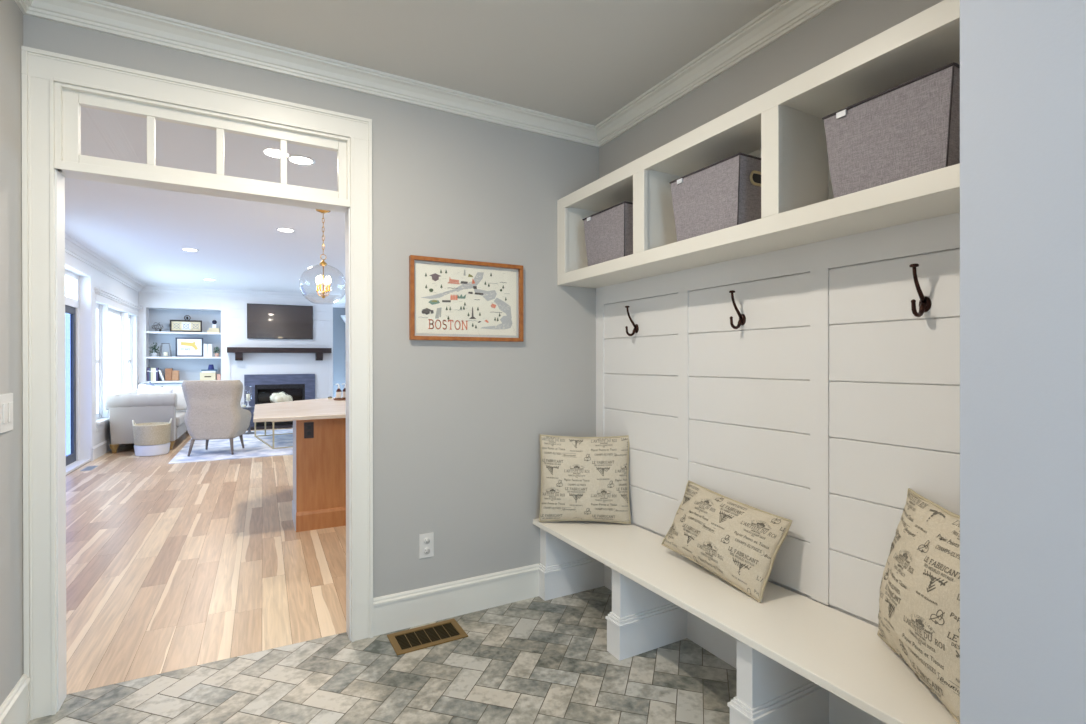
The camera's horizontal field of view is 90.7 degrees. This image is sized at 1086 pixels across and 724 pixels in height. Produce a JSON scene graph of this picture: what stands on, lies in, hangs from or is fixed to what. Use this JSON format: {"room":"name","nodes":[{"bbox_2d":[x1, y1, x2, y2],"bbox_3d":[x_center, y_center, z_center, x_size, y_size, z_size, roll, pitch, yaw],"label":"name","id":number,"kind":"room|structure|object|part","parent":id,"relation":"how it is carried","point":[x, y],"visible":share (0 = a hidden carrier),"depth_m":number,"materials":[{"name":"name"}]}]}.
{"room":"mudroom","nodes":[
{"label":"mudroom","id":0,"kind":"room"},
{"bbox_2d":[0,0,23,705],"bbox_3d":[-0.944,-0.018,0.095,0.120,2.700,4.280,0,0,-29],"label":"wall","id":1,"kind":"structure","parent":0,"point":[11,16],"depth_m":1.88,"materials":[{"name":"grey paint"}]},
{"bbox_2d":[0,393,12,432],"bbox_3d":[-1.831,0.173,1.832,0.010,0.129,0.119,0,0,-29],"label":"light switch","id":2,"kind":"object","parent":1,"relation":"attached to","point":[6,400],"visible":1,"depth_m":1.82,"materials":[{"name":"white plastic"}]},
{"bbox_2d":[0,674,30,723],"bbox_3d":[-0.875,1.241,0.121,0.020,0.180,4.258,0,0,-29],"label":"baseboard","id":3,"kind":"structure","parent":1,"relation":"attached to","point":[14,709],"depth_m":1.89,"materials":[{"name":"white paint"}]},
{"bbox_2d":[65,252,142,460],"bbox_3d":[-5.433,-0.041,5.860,0.271,2.740,9.980,0,0,-28],"label":"wall","id":4,"kind":"structure","parent":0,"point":[90,277],"depth_m":7.22,"materials":[{"name":"white paint"}]},
{"bbox_2d":[65,270,89,474],"bbox_3d":[-5.566,0.094,6.050,0.170,2.470,2.480,0,0,-28],"label":"door","id":5,"kind":"structure","parent":4,"relation":"attached to","point":[72,339],"depth_m":6.96,"materials":[{"name":"white paint"}]},
{"bbox_3d":[-5.615,0.284,6.013,0.004,1.810,2.140,0,0,-28],"label":"glass","id":6,"kind":"part","parent":5,"relation":"part of","materials":[{"name":"glass"}]},
{"bbox_3d":[-5.619,0.294,6.022,0.030,2.010,2.320,0,0,-28],"label":"sash","id":7,"kind":"part","parent":5,"relation":"part of","materials":[{"name":"grey wood"}]},
{"bbox_2d":[92,438,120,460],"bbox_3d":[-6.767,1.236,8.583,0.021,0.180,3.100,0,0,-28],"label":"baseboard","id":8,"kind":"structure","parent":4,"relation":"attached to","point":[102,448],"depth_m":7.57,"materials":[{"name":"white paint"}]},
{"bbox_2d":[96,303,131,430],"bbox_3d":[-6.849,0.052,8.550,0.251,1.790,2.780,0,0,-28],"label":"window","id":9,"kind":"structure","parent":4,"relation":"attached to","point":[123,320],"depth_m":7.96,"materials":[{"name":"white glass"}]},
{"bbox_2d":[65,107,344,301],"bbox_3d":[-2.846,-1.469,7.886,7.200,0.100,11.180,0,0,-28],"label":"ceiling","id":10,"kind":"structure","parent":0,"point":[142,232],"depth_m":5.30,"materials":[{"name":"white paint"}]},
{"bbox_2d":[181,248,198,251],"bbox_3d":[-4.445,-1.412,6.758,0.190,0.004,0.190,0,0,-28],"label":"recessed light","id":11,"kind":"object","parent":10,"relation":"in","point":[184,249],"visible":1,"depth_m":6.74,"materials":[{"name":"white plastic"}]},
{"bbox_2d":[276,228,294,231],"bbox_3d":[-2.759,-1.413,5.755,0.190,0.004,0.190,0,0,-28],"label":"recessed light","id":12,"kind":"object","parent":10,"relation":"in","point":[277,229],"visible":1,"depth_m":5.76,"materials":[{"name":"white plastic"}]},
{"bbox_2d":[287,155,315,165],"bbox_3d":[-1.695,-1.412,3.761,0.190,0.004,0.190,0,0,-28],"label":"recessed light","id":13,"kind":"object","parent":10,"relation":"in","point":[295,159],"visible":0.95,"depth_m":3.76,"materials":[{"name":"white plastic"}]},
{"bbox_2d":[299,209,344,303],"bbox_3d":[-2.042,-0.980,4.990,0.410,0.870,0.410,0,0,-28],"label":"pendant light","id":14,"kind":"object","parent":10,"relation":"hanging from","point":[323,263],"visible":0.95,"depth_m":4.98,"materials":[{"name":"gold metal"}]},
{"bbox_3d":[-2.042,-0.724,4.990,0.410,0.359,0.410,0,0,-28],"label":"glass globe","id":15,"kind":"part","parent":14,"relation":"part of"},
{"bbox_3d":[-2.042,-0.752,4.990,0.036,0.326,0.036,0,0,-28],"label":"stem","id":16,"kind":"part","parent":14,"relation":"part of","materials":[{"name":"gold metal"}]},
{"bbox_2d":[226,297,332,406],"bbox_3d":[-5.671,-0.051,11.619,1.960,2.740,1.350,0,0,-28],"label":"wall","id":17,"kind":"structure","parent":0,"point":[252,363],"depth_m":11.04,"materials":[{"name":"white paint"}]},
{"bbox_2d":[65,234,344,307],"bbox_3d":[-5.130,-1.350,7.951,4.958,0.130,12.590,0,0,3],"label":"trim","id":18,"kind":"structure","parent":17,"relation":"attached to","point":[73,247],"depth_m":10.07,"materials":[{"name":"white paint"}]},
{"bbox_2d":[227,347,331,360],"bbox_3d":[-5.323,-0.160,10.914,1.895,0.260,0.218,0,0,-28],"label":"fireplace mantel","id":19,"kind":"object","parent":17,"relation":"attached to","point":[238,351],"visible":1,"depth_m":10.76,"materials":[{"name":"brown wood"}]},
{"bbox_2d":[247,303,312,339],"bbox_3d":[-5.367,-0.821,10.985,1.210,0.700,0.051,0,0,-28],"label":"television","id":20,"kind":"object","parent":17,"relation":"attached to","point":[264,321],"visible":1,"depth_m":10.95,"materials":[{"name":"black metal"}]},
{"bbox_2d":[23,14,598,597],"bbox_3d":[-0.450,-0.095,2.877,8.000,2.840,0.110,0,0,-29],"label":"wall","id":21,"kind":"structure","parent":0,"point":[458,426],"depth_m":2.81,"materials":[{"name":"grey paint"}]},
{"bbox_2d":[21,46,372,721],"bbox_3d":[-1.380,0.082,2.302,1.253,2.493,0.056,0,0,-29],"label":"trim","id":22,"kind":"structure","parent":21,"relation":"attached to","point":[45,75],"depth_m":2.04,"materials":[{"name":"white paint"}]},
{"bbox_2d":[63,89,346,198],"bbox_3d":[-1.404,-0.907,2.327,1.057,0.300,0.038,0,0,-29],"label":"window","id":23,"kind":"structure","parent":21,"relation":"in","point":[73,101],"depth_m":2.26,"materials":[{"name":"white paint"}]},
{"bbox_2d":[419,532,433,558],"bbox_3d":[-0.592,0.933,2.731,0.075,0.123,0.009,0,0,-29],"label":"wall outlet","id":24,"kind":"object","parent":21,"relation":"attached to","point":[426,541],"visible":1,"depth_m":2.73,"materials":[{"name":"white plastic"}]},
{"bbox_2d":[424,548,429,553],"bbox_3d":[-0.591,0.960,2.728,0.033,0.033,0.003,0,0,-29],"label":"socket","id":25,"kind":"object","parent":24,"relation":"attached to","point":[426,550],"depth_m":2.73,"materials":[{"name":"grey plastic"}]},
{"bbox_2d":[424,537,429,543],"bbox_3d":[-0.591,0.908,2.728,0.033,0.033,0.003,0,0,-29],"label":"socket","id":26,"kind":"object","parent":24,"relation":"attached to","point":[426,539],"depth_m":2.73,"materials":[{"name":"grey plastic"}]},
{"bbox_2d":[14,0,841,146],"bbox_3d":[0.241,-1.333,0.750,2.595,0.078,4.280,0,0,-29],"label":"trim","id":27,"kind":"structure","parent":21,"relation":"attached to","point":[785,16],"depth_m":2.38,"materials":[{"name":"white paint"}]},
{"bbox_2d":[373,563,539,635],"bbox_3d":[-0.422,1.236,2.819,0.917,0.180,0.020,0,0,-29],"label":"baseboard","id":28,"kind":"structure","parent":21,"relation":"attached to","point":[411,608],"depth_m":2.79,"materials":[{"name":"white paint"}]},
{"bbox_2d":[409,255,522,341],"bbox_3d":[-0.389,-0.322,2.830,0.628,0.421,0.029,0,0,-29],"label":"framed map","id":29,"kind":"object","parent":21,"relation":"attached to","point":[450,299],"visible":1,"depth_m":2.82,"materials":[{"name":"white paper"}]},
{"bbox_2d":[333,307,345,396],"bbox_3d":[-3.678,-0.058,13.591,3.400,2.740,0.300,0,0,-28],"label":"wall","id":30,"kind":"structure","parent":0,"point":[339,353],"depth_m":12.79,"materials":[{"name":"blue paint"}]},
{"bbox_2d":[27,428,736,723],"bbox_3d":[-1.417,1.353,5.418,7.104,0.060,14.050,0,0,-29],"label":"floor","id":31,"kind":"structure","parent":0,"point":[535,660],"depth_m":2.55,"materials":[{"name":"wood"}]},
{"bbox_2d":[81,466,97,470],"bbox_3d":[-5.655,1.325,6.692,0.110,0.004,0.320,0,0,-28],"label":"floor vent","id":32,"kind":"object","parent":31,"relation":"in","point":[88,468],"visible":1,"depth_m":6.67,"materials":[{"name":"grey metal"}]},
{"bbox_2d":[104,388,187,452],"bbox_3d":[-6.452,0.897,8.944,0.885,0.854,2.345,0,0,-28],"label":"sofa","id":33,"kind":"object","parent":31,"relation":"on","point":[125,407],"visible":0.77,"depth_m":7.92,"materials":[{"name":"beige fabric"}]},
{"bbox_3d":[-6.722,0.834,8.797,0.220,0.725,2.220,0,0,-28],"label":"backrest","id":34,"kind":"part","parent":33,"relation":"part of","materials":[{"name":"beige fabric"}]},
{"bbox_3d":[-5.977,0.836,8.002,0.855,0.720,0.235,0,0,-28],"label":"arm","id":35,"kind":"part","parent":33,"relation":"part of","materials":[{"name":"beige fabric"}]},
{"bbox_2d":[138,383,173,393],"bbox_3d":[-6.305,0.616,8.688,0.160,0.564,0.572,0,0,42],"label":"sofa pillow","id":36,"kind":"object","parent":33,"relation":"on","point":[142,389],"visible":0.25,"depth_m":8.66,"materials":[{"name":"white fabric"}]},
{"bbox_2d":[161,386,186,410],"bbox_3d":[-6.223,0.625,9.137,0.444,0.428,0.171,0,0,-38],"label":"sofa pillow","id":37,"kind":"object","parent":33,"relation":"on","point":[181,403],"visible":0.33,"depth_m":9.12,"materials":[{"name":"white fabric"}]},
{"bbox_2d":[176,412,185,425],"bbox_3d":[-6.128,0.925,8.578,0.650,0.150,0.930,0,0,-28],"label":"seat cushion","id":38,"kind":"object","parent":33,"relation":"on","point":[180,416],"depth_m":8.58,"materials":[{"name":"beige fabric"}]},
{"bbox_3d":[-6.374,1.100,8.985,0.650,0.190,1.930,0,0,-28],"label":"seat","id":39,"kind":"part","parent":33,"relation":"part of","materials":[{"name":"beige fabric"}]},
{"bbox_2d":[132,418,171,456],"bbox_3d":[-5.616,1.073,7.717,0.473,0.504,0.456,0,0,-28],"label":"laundry basket","id":40,"kind":"object","parent":31,"relation":"on","point":[153,438],"visible":1,"depth_m":7.56,"materials":[{"name":"beige fabric"}]},
{"bbox_2d":[139,293,226,386],"bbox_3d":[-6.936,0.006,10.401,1.409,2.635,0.367,0,0,-28],"label":"bookcase","id":41,"kind":"object","parent":31,"relation":"on","point":[162,308],"visible":0.48,"depth_m":10.41,"materials":[{"name":"white paint"}]},
{"bbox_2d":[151,368,153,380],"bbox_3d":[-7.382,0.234,10.154,0.040,0.250,0.153,0,0,-28],"label":"book","id":42,"kind":"object","parent":41,"relation":"on","point":[152,373],"visible":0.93,"depth_m":10.09,"materials":[{"name":"beige paper"}]},
{"bbox_2d":[149,343,159,356],"bbox_3d":[-7.372,-0.240,10.189,0.165,0.279,0.181,0,0,22],"label":"potted plant","id":43,"kind":"object","parent":41,"relation":"on","point":[154,354],"visible":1,"depth_m":10.17,"materials":[{"name":"green plant"}]},
{"bbox_2d":[153,368,155,380],"bbox_3d":[-7.347,0.237,10.172,0.034,0.245,0.153,0,0,-28],"label":"book","id":44,"kind":"object","parent":41,"relation":"on","point":[154,369],"visible":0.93,"depth_m":10.10,"materials":[{"name":"beige paper"}]},
{"bbox_2d":[156,368,158,380],"bbox_3d":[-7.317,0.234,10.188,0.030,0.250,0.153,0,0,-28],"label":"book","id":45,"kind":"object","parent":41,"relation":"on","point":[157,369],"visible":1,"depth_m":10.13,"materials":[{"name":"blue paper"}]},
{"bbox_2d":[152,322,162,330],"bbox_3d":[-7.322,-0.667,10.197,0.181,0.175,0.173,0,0,-28],"label":"orb","id":46,"kind":"object","parent":41,"relation":"on","point":[155,322],"visible":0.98,"depth_m":10.18,"materials":[{"name":"grey"}]},
{"bbox_2d":[158,370,164,380],"bbox_3d":[-7.255,0.252,10.221,0.096,0.214,0.153,0,0,-28],"label":"book","id":47,"kind":"object","parent":41,"relation":"on","point":[160,371],"visible":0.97,"depth_m":10.16,"materials":[{"name":"white paper"}]},
{"bbox_2d":[159,343,171,356],"bbox_3d":[-7.211,-0.228,10.256,0.188,0.254,0.147,0,0,-28],"label":"candle lantern","id":48,"kind":"object","parent":41,"relation":"on","point":[165,354],"visible":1,"depth_m":10.23,"materials":[{"name":"grey metal"}]},
{"bbox_3d":[-7.130,0.819,10.140,0.590,0.790,0.022,0,0,-28],"label":"cabinet door","id":49,"kind":"part","parent":41,"relation":"part of","materials":[{"name":"white paint"}]},
{"bbox_2d":[165,368,172,380],"bbox_3d":[-7.170,0.241,10.289,0.109,0.235,0.144,0,0,-28],"label":"book","id":50,"kind":"object","parent":41,"relation":"on","point":[168,371],"visible":0.95,"depth_m":10.23,"materials":[{"name":"paper"}]},
{"bbox_2d":[140,380,201,382],"bbox_3d":[-6.939,0.376,10.398,1.340,0.035,0.340,0,0,-28],"label":"countertop","id":51,"kind":"structure","parent":41,"relation":"on","point":[180,381],"depth_m":10.12,"materials":[{"name":"white paint"}]},
{"bbox_2d":[172,370,179,380],"bbox_3d":[-7.068,0.261,10.331,0.104,0.195,0.144,0,0,-28],"label":"box","id":52,"kind":"object","parent":41,"relation":"on","point":[175,373],"visible":1,"depth_m":10.27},
{"bbox_3d":[-7.013,0.093,10.560,1.240,2.260,0.015,0,0,-28],"label":"panel","id":53,"kind":"part","parent":41,"relation":"part of","materials":[{"name":"grey wood"}]},
{"bbox_2d":[170,320,201,331],"bbox_3d":[-6.917,-0.695,10.404,0.524,0.235,0.030,0,0,-28],"label":"panel frame","id":54,"kind":"object","parent":41,"relation":"on","point":[175,325],"visible":0.98,"depth_m":10.40,"materials":[{"name":"grey"}]},
{"bbox_3d":[-7.054,-0.694,10.332,0.140,0.145,0.004,0,0,-28],"label":"ornament panel","id":55,"kind":"part","parent":54,"relation":"part of","materials":[{"name":"beige paper"}]},
{"bbox_3d":[-6.917,-0.695,10.404,0.140,0.145,0.004,0,0,-28],"label":"ornament panel","id":56,"kind":"part","parent":54,"relation":"part of","materials":[{"name":"white paper"}]},
{"bbox_3d":[-6.780,-0.695,10.476,0.140,0.145,0.004,0,0,-28],"label":"ornament panel","id":57,"kind":"part","parent":54,"relation":"part of","materials":[{"name":"beige paper"}]},
{"bbox_2d":[176,337,202,356],"bbox_3d":[-6.865,-0.287,10.425,0.450,0.370,0.021,0,0,-28],"label":"framed picture","id":58,"kind":"object","parent":41,"relation":"on","point":[185,347],"visible":1,"depth_m":10.43,"materials":[{"name":"grey paper"}]},
{"bbox_2d":[203,344,207,356],"bbox_3d":[-6.632,-0.228,10.555,0.071,0.250,0.111,0,0,-29],"label":"book","id":59,"kind":"object","parent":41,"relation":"on","point":[205,354],"visible":1,"depth_m":10.51,"materials":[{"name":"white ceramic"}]},
{"bbox_2d":[200,372,215,379],"bbox_3d":[-6.602,0.282,10.584,0.264,0.150,0.188,0,0,-28],"label":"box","id":60,"kind":"object","parent":41,"relation":"on","point":[212,375],"visible":0.91,"depth_m":10.51,"materials":[{"name":"beige wood"}]},
{"bbox_3d":[-6.585,0.191,10.583,0.226,0.030,0.146,0,0,-28],"label":"book","id":61,"kind":"object","parent":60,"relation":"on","visible":0},
{"bbox_3d":[-6.576,0.162,10.588,0.266,0.026,0.146,0,0,-28],"label":"book","id":62,"kind":"object","parent":61,"relation":"on","visible":0},
{"bbox_2d":[208,364,213,369],"bbox_3d":[-6.554,0.099,10.599,0.116,0.100,0.116,0,0,-29],"label":"cup","id":63,"kind":"object","parent":62,"relation":"on","point":[211,366],"visible":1,"depth_m":10.56,"materials":[{"name":"blue ceramic"}]},
{"bbox_2d":[208,344,212,356],"bbox_3d":[-6.565,-0.228,10.590,0.071,0.250,0.111,0,0,-26],"label":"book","id":64,"kind":"object","parent":41,"relation":"on","point":[210,350],"visible":1,"depth_m":10.54,"materials":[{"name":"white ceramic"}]},
{"bbox_2d":[207,330,219,332],"bbox_3d":[-6.511,-0.601,10.610,0.206,0.045,0.146,0,0,-28],"label":"book","id":65,"kind":"object","parent":41,"relation":"on","point":[213,331],"visible":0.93,"depth_m":10.56,"materials":[{"name":"beige paper"}]},
{"bbox_3d":[-6.502,-0.646,10.614,0.166,0.045,0.146,0,0,-28],"label":"book","id":66,"kind":"object","parent":65,"relation":"on","visible":0},
{"bbox_2d":[212,320,216,327],"bbox_3d":[-6.498,-0.750,10.617,0.083,0.162,0.082,0,0,-28],"label":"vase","id":67,"kind":"object","parent":66,"relation":"on","point":[214,325],"visible":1,"depth_m":10.59,"materials":[{"name":"white ceramic"}]},
{"bbox_2d":[213,347,219,356],"bbox_3d":[-6.462,-0.209,10.627,0.118,0.211,0.131,0,0,35],"label":"potted plant","id":68,"kind":"object","parent":41,"relation":"on","point":[217,350],"visible":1,"depth_m":10.62,"materials":[{"name":"green plant"}]},
{"bbox_2d":[168,429,292,463],"bbox_3d":[-4.304,1.316,9.051,2.920,0.010,3.170,0,0,-28],"label":"area rug","id":69,"kind":"object","parent":31,"relation":"on","point":[218,449],"visible":0.5,"depth_m":8.15,"materials":[{"name":"fabric"}]},
{"bbox_2d":[181,380,250,456],"bbox_3d":[-4.722,0.785,7.796,0.749,1.056,0.694,0,0,-15],"label":"armchair","id":70,"kind":"object","parent":69,"relation":"on","point":[214,410],"visible":1,"depth_m":7.53,"materials":[{"name":"grey fabric"}]},
{"bbox_3d":[-4.909,1.196,7.486,0.049,0.235,0.101,0,0,34],"label":"leg","id":71,"kind":"part","parent":70,"relation":"part of","materials":[{"name":"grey wood"}]},
{"bbox_3d":[-4.416,1.195,7.609,0.048,0.234,0.095,0,0,-35],"label":"leg","id":72,"kind":"part","parent":70,"relation":"part of","materials":[{"name":"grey wood"}]},
{"bbox_3d":[-4.569,1.195,8.142,0.049,0.233,0.087,0,0,35],"label":"leg","id":73,"kind":"part","parent":70,"relation":"part of","materials":[{"name":"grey wood"}]},
{"bbox_2d":[243,406,254,433],"bbox_3d":[-5.376,1.069,9.828,0.312,0.484,0.312,0,0,-28],"label":"side table","id":74,"kind":"object","parent":69,"relation":"on","point":[251,407],"visible":0.59,"depth_m":9.79,"materials":[{"name":"grey stone"}]},
{"bbox_2d":[244,387,251,406],"bbox_3d":[-5.394,0.631,9.818,0.132,0.390,0.132,0,0,-28],"label":"hurricane lantern","id":75,"kind":"object","parent":74,"relation":"on","point":[247,395],"visible":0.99,"depth_m":9.79,"materials":[{"name":"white glass"}]},
{"bbox_2d":[253,412,292,448],"bbox_3d":[-4.217,1.095,9.027,0.912,0.430,1.712,0,0,-37],"label":"coffee table","id":76,"kind":"object","parent":69,"relation":"on","point":[273,434],"visible":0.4,"depth_m":8.55,"materials":[{"name":"gold metal"}]},
{"bbox_3d":[-4.068,1.109,8.100,0.022,0.405,0.022,0,0,-37],"label":"leg","id":77,"kind":"part","parent":76,"relation":"part of","materials":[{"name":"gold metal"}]},
{"bbox_3d":[-4.217,1.304,9.021,0.880,0.014,1.680,0,0,-37],"label":"floor rail","id":78,"kind":"part","parent":76,"relation":"part of","materials":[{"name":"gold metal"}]},
{"bbox_2d":[269,391,292,402],"bbox_3d":[-4.293,0.683,8.829,0.293,0.396,0.343,0,0,31],"label":"flower vase","id":79,"kind":"object","parent":76,"relation":"on","point":[275,397],"visible":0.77,"depth_m":8.75,"materials":[{"name":"white ceramic"}]},
{"bbox_2d":[244,374,314,429],"bbox_3d":[-5.379,0.784,11.010,1.390,1.070,0.780,0,0,-28],"label":"fireplace","id":80,"kind":"object","parent":31,"relation":"on","point":[298,386],"visible":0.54,"depth_m":11.02,"materials":[{"name":"tile"}]},
{"bbox_3d":[-5.383,0.875,11.003,0.921,0.828,0.030,0,0,-28],"label":"insert frame","id":81,"kind":"part","parent":80,"relation":"part of","materials":[{"name":"black metal"}]},
{"bbox_2d":[292,418,345,531],"bbox_3d":[-1.627,0.884,5.013,1.310,0.879,1.206,0,0,-28],"label":"kitchen island","id":82,"kind":"object","parent":31,"relation":"on","point":[319,445],"visible":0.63,"depth_m":4.28,"materials":[{"name":"brown wood"}]},
{"bbox_3d":[-2.046,0.886,4.431,0.028,0.879,0.490,0,0,-28],"label":"panel","id":83,"kind":"part","parent":82,"relation":"part of","materials":[{"name":"white paint"}]},
{"bbox_2d":[253,397,345,421],"bbox_3d":[-1.904,0.428,5.391,1.750,0.030,2.320,0,0,-28],"label":"island countertop","id":84,"kind":"structure","parent":82,"relation":"on","point":[323,408],"depth_m":4.59,"materials":[{"name":"white stone"}]},
{"bbox_3d":[-2.191,0.404,5.861,0.180,0.018,0.180,0,0,-28],"label":"wooden tray","id":85,"kind":"object","parent":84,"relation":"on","visible":0},
{"bbox_2d":[335,384,341,398],"bbox_3d":[-2.216,0.320,5.825,0.059,0.174,0.059,0,0,1],"label":"soap bottle","id":86,"kind":"object","parent":85,"relation":"on","point":[338,391],"visible":0.96,"depth_m":5.80,"materials":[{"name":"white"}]},
{"bbox_2d":[342,383,345,398],"bbox_3d":[-2.173,0.320,5.899,0.059,0.174,0.059,0,0,1],"label":"soap bottle","id":87,"kind":"object","parent":85,"relation":"on","point":[344,389],"visible":0.69,"depth_m":5.87,"materials":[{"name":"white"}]},
{"bbox_2d":[304,422,313,437],"bbox_3d":[-1.847,0.538,4.235,0.070,0.125,0.006,0,0,-28],"label":"outlet plate","id":88,"kind":"object","parent":82,"relation":"attached to","point":[308,426],"depth_m":4.23,"materials":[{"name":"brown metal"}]},
{"bbox_2d":[307,425,310,434],"bbox_3d":[-1.845,0.539,4.231,0.028,0.078,0.003,0,0,-28],"label":"socket","id":89,"kind":"object","parent":82,"relation":"attached to","point":[308,426],"depth_m":4.23,"materials":[{"name":"black plastic"}]},
{"bbox_2d":[387,618,467,655],"bbox_3d":[-0.558,1.323,2.594,0.342,0.006,0.202,0,0,-29],"label":"floor vent","id":90,"kind":"object","parent":31,"relation":"in","point":[410,640],"visible":1,"depth_m":2.59,"materials":[{"name":"gold metal"}]},
{"bbox_2d":[533,518,957,723],"bbox_3d":[0.669,1.106,2.191,0.460,0.437,2.175,0,0,-29],"label":"bench","id":91,"kind":"object","parent":31,"relation":"on","point":[797,659],"visible":0.93,"depth_m":1.92,"materials":[{"name":"white paint"}]},
{"bbox_2d":[539,434,630,523],"bbox_3d":[0.230,0.645,2.965,0.502,0.476,0.205,0,0,5],"label":"throw pillow","id":92,"kind":"object","parent":91,"relation":"on","point":[583,478],"visible":1,"depth_m":2.91,"materials":[{"name":"fabric"}]},
{"bbox_2d":[661,480,791,602],"bbox_3d":[0.740,0.723,2.253,0.193,0.326,0.586,0,0,-23],"label":"throw pillow","id":93,"kind":"object","parent":91,"relation":"on","point":[738,542],"visible":1,"depth_m":2.15,"materials":[{"name":"fabric"}]},
{"bbox_3d":[0.859,1.114,2.297,0.025,0.420,2.173,0,0,-29],"label":"panel","id":94,"kind":"part","parent":91,"relation":"part of","materials":[{"name":"white paint"}]},
{"bbox_2d":[877,488,959,723],"bbox_3d":[1.081,0.643,1.479,0.201,0.478,0.505,0,0,11],"label":"throw pillow","id":95,"kind":"object","parent":91,"relation":"on","point":[919,613],"visible":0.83,"depth_m":1.42,"materials":[{"name":"fabric"}]},
{"bbox_2d":[103,0,780,125],"bbox_3d":[0.251,-1.422,0.732,2.835,0.100,4.340,0,0,-29],"label":"ceiling","id":96,"kind":"structure","parent":0,"point":[583,61],"depth_m":2.26,"materials":[{"name":"white paint"}]},
{"bbox_2d":[599,0,943,178],"bbox_3d":[0.971,-0.026,2.241,0.120,2.700,2.380,0,0,-29],"label":"wall","id":97,"kind":"structure","parent":0,"point":[846,24],"depth_m":2.20,"materials":[{"name":"grey paint"}]},
{"bbox_2d":[625,306,638,335],"bbox_3d":[0.475,-0.220,2.894,0.076,0.162,0.036,0,0,-29],"label":"coat hook","id":98,"kind":"object","parent":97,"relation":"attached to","point":[636,328],"visible":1,"depth_m":2.89,"materials":[{"name":"brown metal"}]},
{"bbox_3d":[0.474,-0.241,2.894,0.075,0.120,0.025,0,0,-29],"label":"arm","id":99,"kind":"part","parent":98,"relation":"part of","materials":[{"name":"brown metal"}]},
{"bbox_2d":[729,290,745,328],"bbox_3d":[0.819,-0.220,2.273,0.076,0.162,0.036,0,0,-29],"label":"coat hook","id":100,"kind":"object","parent":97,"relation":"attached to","point":[742,318],"visible":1,"depth_m":2.27,"materials":[{"name":"brown metal"}]},
{"bbox_3d":[0.819,-0.241,2.273,0.075,0.120,0.025,0,0,-29],"label":"arm","id":101,"kind":"part","parent":100,"relation":"part of","materials":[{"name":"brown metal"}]},
{"bbox_2d":[557,0,959,287],"bbox_3d":[0.738,-0.690,2.228,0.295,0.492,2.173,0,0,-29],"label":"cubby shelf","id":102,"kind":"object","parent":97,"relation":"attached to","point":[783,126],"visible":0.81,"depth_m":1.88,"materials":[{"name":"white paint"}]},
{"bbox_2d":[582,201,632,265],"bbox_3d":[0.411,-0.636,2.819,0.247,0.289,0.374,0,0,-29],"label":"storage bin","id":103,"kind":"object","parent":102,"relation":"on","point":[609,231],"visible":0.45,"depth_m":2.72,"materials":[{"name":"grey fabric"}]},
{"bbox_2d":[669,153,760,241],"bbox_3d":[0.745,-0.635,2.216,0.247,0.289,0.381,0,0,-29],"label":"storage bin","id":104,"kind":"object","parent":102,"relation":"on","point":[725,193],"visible":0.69,"depth_m":2.10,"materials":[{"name":"grey fabric"}]},
{"bbox_3d":[0.861,-0.696,2.297,0.012,0.440,2.169,0,0,-29],"label":"panel","id":105,"kind":"part","parent":102,"relation":"part of","materials":[{"name":"white paint"}]},
{"bbox_2d":[822,62,959,197],"bbox_3d":[1.082,-0.635,1.607,0.247,0.289,0.367,0,0,-29],"label":"storage bin","id":106,"kind":"object","parent":102,"relation":"on","point":[910,128],"visible":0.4,"depth_m":1.52,"materials":[{"name":"grey fabric"}]},
{"bbox_2d":[596,212,959,626],"bbox_3d":[0.858,0.214,2.296,0.026,1.380,2.175,0,0,-29],"label":"wall panel","id":107,"kind":"object","parent":97,"relation":"attached to","point":[831,401],"depth_m":2.03,"materials":[{"name":"white paint"}]},
{"bbox_2d":[909,264,931,316],"bbox_3d":[1.160,-0.219,1.657,0.076,0.162,0.036,0,0,-29],"label":"coat hook","id":108,"kind":"object","parent":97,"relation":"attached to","point":[925,303],"visible":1,"depth_m":1.65,"materials":[{"name":"brown metal"}]},
{"bbox_3d":[1.159,-0.240,1.657,0.075,0.120,0.025,0,0,-29],"label":"arm","id":109,"kind":"part","parent":108,"relation":"part of","materials":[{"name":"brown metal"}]},
{"bbox_2d":[960,0,1085,723],"bbox_3d":[1.653,-0.024,0.290,0.816,2.700,2.105,0,0,-29],"label":"wall","id":110,"kind":"structure","parent":0,"point":[1023,62],"depth_m":0.93,"materials":[{"name":"grey paint"}]}
]}

